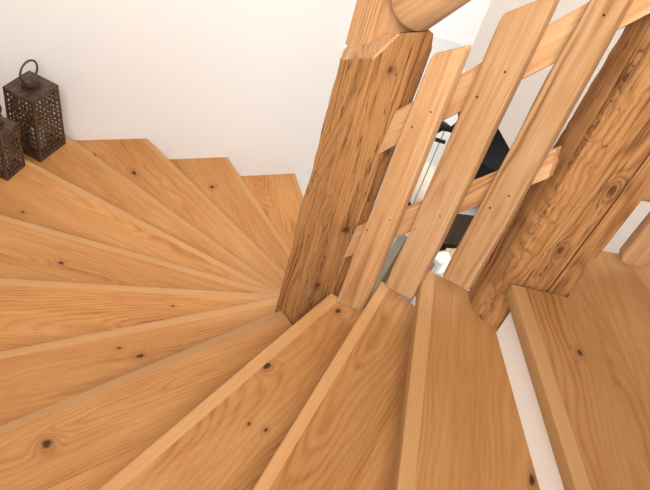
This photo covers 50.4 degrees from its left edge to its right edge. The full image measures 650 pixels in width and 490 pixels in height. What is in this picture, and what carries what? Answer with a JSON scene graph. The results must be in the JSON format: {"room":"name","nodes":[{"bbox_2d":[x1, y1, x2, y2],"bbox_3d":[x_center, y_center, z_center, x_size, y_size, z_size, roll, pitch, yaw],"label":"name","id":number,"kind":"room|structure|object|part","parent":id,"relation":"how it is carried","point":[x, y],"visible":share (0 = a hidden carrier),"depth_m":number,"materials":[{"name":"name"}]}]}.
{"room":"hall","nodes":[
{"label":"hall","id":0,"kind":"room"},
{"bbox_2d":[0,0,356,190],"bbox_3d":[-0.605,-2.169,2.623,2.775,5.600,0.120,-5,51,-19],"label":"wall","id":1,"kind":"structure","parent":0,"point":[250,83],"depth_m":3.94,"materials":[{"name":"white paint"}]},
{"bbox_2d":[301,36,479,317],"bbox_3d":[0.727,1.365,3.750,8.200,0.100,9.500,17,47,0],"label":"floor","id":2,"kind":"structure","parent":0,"point":[438,44],"depth_m":5.81,"materials":[{"name":"grey tile"}]},
{"bbox_2d":[240,174,302,251],"bbox_3d":[-0.356,-0.035,4.499,0.568,0.180,1.013,-5,51,-19],"label":"stair step","id":3,"kind":"structure","parent":2,"relation":"on","point":[280,197],"depth_m":4.63,"materials":[{"name":"brown wood"}]},
{"bbox_2d":[169,157,290,272],"bbox_3d":[-0.546,-0.134,4.288,0.525,0.180,1.424,-31,63,-35],"label":"stair step","id":4,"kind":"structure","parent":3,"relation":"on","point":[217,179],"depth_m":4.29,"materials":[{"name":"brown wood"}]},
{"bbox_2d":[76,139,284,288],"bbox_3d":[-0.834,-0.166,3.991,1.889,0.180,0.527,34,50,15],"label":"stair step","id":5,"kind":"structure","parent":4,"relation":"on","point":[139,161],"depth_m":3.98,"materials":[{"name":"brown wood"}]},
{"bbox_2d":[3,118,280,292],"bbox_3d":[-1.121,-0.197,3.694,2.325,0.180,0.519,27,48,9],"label":"stair step","id":6,"kind":"structure","parent":5,"relation":"on","point":[73,163],"depth_m":3.64,"materials":[{"name":"brown wood"}]},
{"bbox_2d":[2,59,65,162],"bbox_3d":[-1.504,-0.721,3.559,0.200,0.545,0.200,27,48,9],"label":"lantern","id":7,"kind":"object","parent":6,"relation":"on","point":[38,143],"visible":0.93,"depth_m":3.53,"materials":[{"name":"brown metal"}]},
{"bbox_3d":[-1.601,-0.714,3.629,0.009,0.378,0.191,27,48,9],"label":"panel","id":8,"kind":"part","parent":7,"relation":"part of","materials":[{"name":"brown metal"}]},
{"bbox_3d":[-1.560,-0.615,3.553,0.191,0.378,0.009,27,48,9],"label":"panel","id":9,"kind":"part","parent":7,"relation":"part of","materials":[{"name":"brown metal"}]},
{"bbox_3d":[-1.481,-0.797,3.473,0.185,0.008,0.185,27,48,9],"label":"roof plate","id":10,"kind":"part","parent":7,"relation":"part of","materials":[{"name":"brown metal"}]},
{"bbox_2d":[29,127,45,147],"bbox_3d":[-1.548,-0.581,3.717,0.072,0.097,0.072,27,48,9],"label":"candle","id":11,"kind":"object","parent":7,"relation":"on","point":[40,133],"depth_m":3.70,"materials":[{"name":"beige wax"}]},
{"bbox_3d":[-1.479,-0.729,3.676,0.191,0.378,0.009,27,48,9],"label":"panel","id":12,"kind":"part","parent":7,"relation":"part of","materials":[{"name":"brown metal"}]},
{"bbox_3d":[-1.438,-0.630,3.599,0.009,0.378,0.191,27,48,9],"label":"panel","id":13,"kind":"part","parent":7,"relation":"part of","materials":[{"name":"brown metal"}]},
{"bbox_2d":[0,149,279,293],"bbox_3d":[-1.274,0.020,3.215,2.360,0.180,0.653,27,48,9],"label":"stair step","id":14,"kind":"structure","parent":6,"relation":"on","point":[35,195],"depth_m":3.26,"materials":[{"name":"brown wood"}]},
{"bbox_2d":[0,105,24,180],"bbox_3d":[-1.519,-0.501,3.221,0.134,0.389,0.134,24,48,7],"label":"lantern","id":15,"kind":"object","parent":14,"relation":"on","point":[10,165],"visible":1,"depth_m":3.25,"materials":[{"name":"brown metal"}]},
{"bbox_3d":[-1.554,-0.423,3.224,0.124,0.254,0.006,24,48,7],"label":"panel","id":16,"kind":"part","parent":15,"relation":"part of","materials":[{"name":"brown metal"}]},
{"bbox_3d":[-1.505,-0.547,3.168,0.123,0.008,0.123,24,48,7],"label":"roof plate","id":17,"kind":"part","parent":15,"relation":"part of","materials":[{"name":"brown metal"}]},
{"bbox_3d":[-1.508,-0.501,3.305,0.124,0.254,0.006,24,48,7],"label":"panel","id":18,"kind":"part","parent":15,"relation":"part of","materials":[{"name":"brown metal"}]},
{"bbox_3d":[-1.476,-0.437,3.258,0.006,0.254,0.124,24,48,7],"label":"panel","id":19,"kind":"part","parent":15,"relation":"part of","materials":[{"name":"brown metal"}]},
{"bbox_2d":[0,215,279,294],"bbox_3d":[-1.073,0.257,2.816,1.898,0.180,0.677,17,47,0],"label":"stair step","id":20,"kind":"structure","parent":14,"relation":"on","point":[28,251],"depth_m":2.89,"materials":[{"name":"brown wood"}]},
{"bbox_2d":[0,279,278,351],"bbox_3d":[-0.866,0.312,2.579,1.615,0.180,0.617,-5,51,-19],"label":"stair step","id":21,"kind":"structure","parent":20,"relation":"on","point":[32,313],"depth_m":2.53,"materials":[{"name":"brown wood"}]},
{"bbox_2d":[0,298,278,425],"bbox_3d":[-0.719,0.554,2.160,1.639,0.180,0.540,-10,53,-23],"label":"stair step","id":22,"kind":"structure","parent":21,"relation":"on","point":[33,378],"depth_m":2.21,"materials":[{"name":"brown wood"}]},
{"bbox_2d":[0,310,292,489],"bbox_3d":[-0.788,0.628,1.831,0.608,0.180,1.875,38,51,18],"label":"stair step","id":23,"kind":"structure","parent":22,"relation":"on","point":[81,441],"depth_m":1.90,"materials":[{"name":"brown wood"}]},
{"bbox_2d":[99,293,360,489],"bbox_3d":[-0.594,0.840,1.451,0.602,0.180,2.257,28,48,10],"label":"stair step","id":24,"kind":"structure","parent":23,"relation":"on","point":[228,441],"depth_m":1.78,"materials":[{"name":"brown wood"}]},
{"bbox_2d":[253,282,414,489],"bbox_3d":[-0.078,0.963,1.240,0.622,0.180,2.180,28,48,10],"label":"stair step","id":25,"kind":"structure","parent":24,"relation":"on","point":[345,436],"depth_m":1.65,"materials":[{"name":"brown wood"}]},
{"bbox_2d":[393,271,539,489],"bbox_3d":[0.354,0.784,1.271,0.566,0.180,1.666,16,47,-1],"label":"stair step","id":26,"kind":"structure","parent":25,"relation":"on","point":[461,428],"depth_m":1.51,"materials":[{"name":"brown wood"}]},
{"bbox_2d":[468,14,649,327],"bbox_3d":[0.575,-0.224,1.310,0.210,1.160,0.168,17,47,0],"label":"timber post","id":27,"kind":"object","parent":26,"relation":"on","point":[566,219],"visible":0.84,"depth_m":1.35,"materials":[{"name":"brown wood"}]},
{"bbox_2d":[641,190,649,201],"bbox_3d":[0.947,-0.083,1.500,0.540,0.080,0.024,10,48,-7],"label":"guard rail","id":28,"kind":"object","parent":27,"relation":"attached to","point":[646,198],"visible":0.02,"depth_m":1.48,"materials":[{"name":"brown wood"}]},
{"bbox_2d":[496,251,649,489],"bbox_3d":[0.715,0.616,1.274,0.577,0.180,1.445,5,48,-11],"label":"stair step","id":29,"kind":"structure","parent":26,"relation":"on","point":[577,364],"depth_m":1.44,"materials":[{"name":"brown wood"}]},
{"bbox_2d":[619,212,649,266],"bbox_3d":[0.807,-0.239,1.299,0.086,0.860,0.026,10,48,-7],"label":"baluster","id":30,"kind":"object","parent":29,"relation":"on","point":[635,251],"visible":1,"depth_m":1.56,"materials":[{"name":"brown wood"}]},
{"bbox_2d":[275,0,432,324],"bbox_3d":[-0.081,0.273,2.397,0.201,2.975,0.218,17,47,0],"label":"newel post","id":31,"kind":"object","parent":2,"relation":"on","point":[383,62],"visible":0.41,"depth_m":1.70,"materials":[{"name":"brown wood"}]},
{"bbox_2d":[390,0,470,30],"bbox_3d":[0.323,-0.552,1.222,0.121,0.522,0.391,-27,61,-33],"label":"handrail","id":32,"kind":"object","parent":31,"relation":"attached to","point":[414,15],"visible":1,"depth_m":1.38,"materials":[{"name":"brown wood"}]},
{"bbox_2d":[343,146,560,257],"bbox_3d":[0.256,-0.070,1.644,0.021,0.718,0.392,-27,61,-33],"label":"guard rail","id":33,"kind":"object","parent":31,"relation":"attached to","point":[479,187],"visible":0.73,"depth_m":1.51,"materials":[{"name":"brown wood"}]},
{"bbox_2d":[336,45,471,310],"bbox_3d":[0.163,-0.108,1.700,0.024,0.931,0.093,-27,61,-33],"label":"baluster","id":34,"kind":"object","parent":33,"relation":"attached to","point":[444,69],"visible":1,"depth_m":1.61,"materials":[{"name":"wood"}]},
{"bbox_2d":[387,0,559,298],"bbox_3d":[0.283,-0.157,1.500,0.024,0.888,0.091,-27,61,-33],"label":"baluster","id":35,"kind":"object","parent":33,"relation":"attached to","point":[516,38],"visible":0.98,"depth_m":1.41,"materials":[{"name":"wood"}]},
{"bbox_2d":[378,0,649,153],"bbox_3d":[0.345,-0.315,1.350,0.021,0.710,0.435,-27,61,-33],"label":"guard rail","id":36,"kind":"object","parent":31,"relation":"attached to","point":[557,33],"visible":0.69,"depth_m":1.25,"materials":[{"name":"brown wood"}]},
{"bbox_2d":[443,0,632,289],"bbox_3d":[0.396,-0.181,1.329,0.024,0.849,0.077,-27,61,-33],"label":"baluster","id":37,"kind":"object","parent":36,"relation":"attached to","point":[600,20],"visible":1,"depth_m":1.29,"materials":[{"name":"wood"}]},
{"bbox_2d":[358,233,444,312],"bbox_3d":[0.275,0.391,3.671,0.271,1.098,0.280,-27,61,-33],"label":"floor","id":38,"kind":"structure","parent":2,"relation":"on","point":[398,242],"depth_m":3.46,"materials":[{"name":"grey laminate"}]},
{"bbox_3d":[0.466,-0.002,3.341,0.043,0.028,0.245,-27,61,-33],"label":"frame","id":39,"kind":"part","parent":38,"relation":"part of","materials":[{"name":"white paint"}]},
{"bbox_3d":[0.357,0.476,3.618,0.271,1.098,0.020,-27,61,-33],"label":"frame","id":40,"kind":"part","parent":38,"relation":"part of","materials":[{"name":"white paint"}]},
{"bbox_2d":[410,163,436,203],"bbox_3d":[0.747,-0.397,5.068,0.257,0.257,0.380,6,48,-10],"label":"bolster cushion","id":41,"kind":"object","parent":2,"relation":"on","point":[430,173],"visible":0.2,"depth_m":4.96,"materials":[{"name":"beige fabric"}]},
{"bbox_2d":[408,112,459,205],"bbox_3d":[0.713,-0.548,4.669,0.260,1.027,0.260,17,47,0],"label":"floor lamp","id":42,"kind":"object","parent":2,"relation":"on","point":[444,126],"visible":0.23,"depth_m":4.50,"materials":[{"name":"black metal"}]},
{"bbox_2d":[437,252,450,277],"bbox_3d":[0.576,0.298,4.175,0.220,0.600,0.140,-6,51,-20],"label":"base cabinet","id":43,"kind":"object","parent":2,"relation":"on","point":[445,256],"visible":0.07,"depth_m":3.98,"materials":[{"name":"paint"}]},
{"bbox_2d":[438,248,455,256],"bbox_3d":[0.722,0.212,4.386,0.160,0.460,0.090,-10,53,-23],"label":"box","id":44,"kind":"object","parent":2,"relation":"on","point":[450,251],"visible":0.07,"depth_m":4.23,"materials":[{"name":"beige cardboard"}]},
{"bbox_2d":[439,214,473,250],"bbox_3d":[0.829,0.034,4.600,0.280,0.420,0.280,6,48,-10],"label":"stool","id":45,"kind":"object","parent":2,"relation":"on","point":[461,222],"visible":0.13,"depth_m":4.43,"materials":[{"name":"brown wood"}]},
{"bbox_2d":[474,129,509,179],"bbox_3d":[1.518,-0.696,5.142,0.880,0.850,0.810,32,49,13],"label":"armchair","id":46,"kind":"object","parent":2,"relation":"on","point":[498,149],"visible":0.02,"depth_m":5.03,"materials":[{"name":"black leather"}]},
{"bbox_2d":[429,0,490,47],"bbox_3d":[2.929,-3.520,4.791,6.500,5.600,0.120,17,47,0],"label":"wall","id":47,"kind":"structure","parent":0,"point":[462,26],"depth_m":6.66,"materials":[{"name":"white paint"}]},
{"bbox_2d":[464,0,649,253],"bbox_3d":[1.676,-0.806,1.058,0.140,4.150,4.000,-2,50,-17],"label":"wall","id":48,"kind":"structure","parent":0,"point":[529,87],"depth_m":3.23,"materials":[{"name":"white paint"}]}
]}

